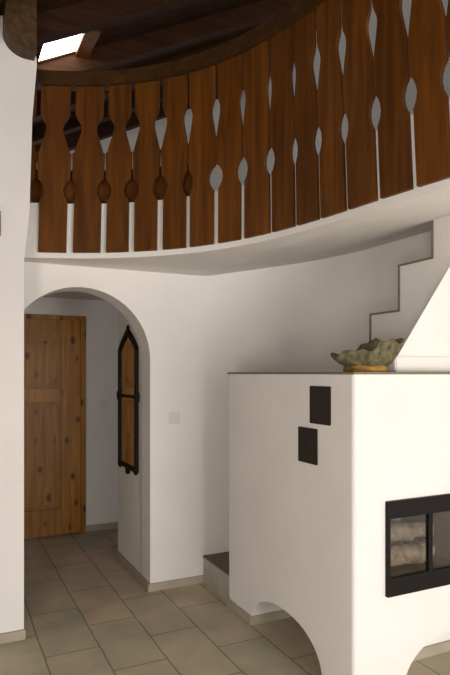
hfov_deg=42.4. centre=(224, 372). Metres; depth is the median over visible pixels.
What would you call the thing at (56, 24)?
roof beam
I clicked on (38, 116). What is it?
roof beam
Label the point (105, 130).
roof beam
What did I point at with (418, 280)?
wall
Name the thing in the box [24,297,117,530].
wall
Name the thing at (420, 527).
log
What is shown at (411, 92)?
wall
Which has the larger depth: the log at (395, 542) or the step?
the step
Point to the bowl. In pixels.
(375, 355)
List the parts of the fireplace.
skirting, plate, plate, insert frame, skirting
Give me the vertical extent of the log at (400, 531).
0.111 m
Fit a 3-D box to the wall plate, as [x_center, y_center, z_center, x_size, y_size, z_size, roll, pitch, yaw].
[-1.901,-2.042,4.823,0.173,0.415,3.460,0,0,-26]
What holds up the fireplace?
on the floor
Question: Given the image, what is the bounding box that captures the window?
[39,29,100,60]
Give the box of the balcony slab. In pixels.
[24,98,449,300]
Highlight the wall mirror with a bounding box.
[117,325,139,474]
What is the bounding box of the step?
[203,552,228,599]
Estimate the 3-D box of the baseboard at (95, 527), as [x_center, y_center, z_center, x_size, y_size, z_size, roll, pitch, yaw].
[-0.676,1.520,5.996,1.500,0.060,0.015,0,0,-26]
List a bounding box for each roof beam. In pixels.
[32,71,216,144]
[33,37,236,121]
[34,85,243,162]
[37,0,206,45]
[37,0,295,90]
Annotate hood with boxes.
[397,267,449,356]
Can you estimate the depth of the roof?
4.56 m
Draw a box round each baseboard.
[0,629,25,643]
[87,522,117,531]
[116,551,149,590]
[148,575,203,591]
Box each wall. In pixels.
[0,15,36,632]
[24,262,264,582]
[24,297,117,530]
[37,99,238,190]
[118,310,140,573]
[239,0,449,184]
[265,231,430,371]
[369,215,449,355]
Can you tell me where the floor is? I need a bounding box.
[0,528,449,674]
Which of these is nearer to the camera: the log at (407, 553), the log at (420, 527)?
the log at (407, 553)
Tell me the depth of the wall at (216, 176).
7.41 m
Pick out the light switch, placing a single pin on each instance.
(174, 417)
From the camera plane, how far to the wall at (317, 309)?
4.60 m
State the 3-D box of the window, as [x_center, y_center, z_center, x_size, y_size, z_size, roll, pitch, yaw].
[-1.116,-2.343,4.136,0.370,0.162,0.380,0,0,-26]
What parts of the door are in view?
panel, panel, rail, rail, rail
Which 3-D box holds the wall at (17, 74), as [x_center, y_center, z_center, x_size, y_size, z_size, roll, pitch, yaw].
[-2.132,-0.280,3.135,2.089,3.660,0.380,0,0,-26]
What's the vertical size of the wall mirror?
1.177 m
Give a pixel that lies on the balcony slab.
(410, 213)
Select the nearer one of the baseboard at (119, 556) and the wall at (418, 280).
the wall at (418, 280)
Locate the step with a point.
(215, 566)
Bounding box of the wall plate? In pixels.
[2,0,36,60]
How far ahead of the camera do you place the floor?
3.49 m
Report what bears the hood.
attached to the fireplace
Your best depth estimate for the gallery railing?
3.14 m
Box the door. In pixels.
[24,314,85,538]
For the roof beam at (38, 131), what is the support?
attached to the roof
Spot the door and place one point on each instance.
(54, 345)
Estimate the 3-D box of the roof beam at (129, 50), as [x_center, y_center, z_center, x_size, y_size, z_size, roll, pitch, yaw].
[-1.036,-2.380,4.442,5.200,2.880,0.110,0,0,-26]
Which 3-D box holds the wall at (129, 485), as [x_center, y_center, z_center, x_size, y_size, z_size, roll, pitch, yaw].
[-0.696,0.350,4.628,0.146,2.400,0.640,0,0,-26]
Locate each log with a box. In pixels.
[391,522,415,541]
[391,541,403,544]
[391,543,425,566]
[406,536,434,560]
[407,522,433,536]
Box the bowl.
[331,338,403,371]
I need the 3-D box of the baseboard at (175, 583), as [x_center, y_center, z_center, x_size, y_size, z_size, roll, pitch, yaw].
[-0.351,1.522,4.199,0.428,0.055,0.015,0,0,-26]
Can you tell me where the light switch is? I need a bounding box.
[169,412,179,423]
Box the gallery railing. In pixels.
[30,0,449,252]
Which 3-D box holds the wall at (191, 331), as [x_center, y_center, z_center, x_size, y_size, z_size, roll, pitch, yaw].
[-0.659,0.275,4.179,2.050,2.550,0.220,0,0,-26]
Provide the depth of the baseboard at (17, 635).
3.35 m
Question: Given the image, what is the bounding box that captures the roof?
[0,0,262,145]
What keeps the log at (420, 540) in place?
in the fireplace
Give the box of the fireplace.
[226,267,449,674]

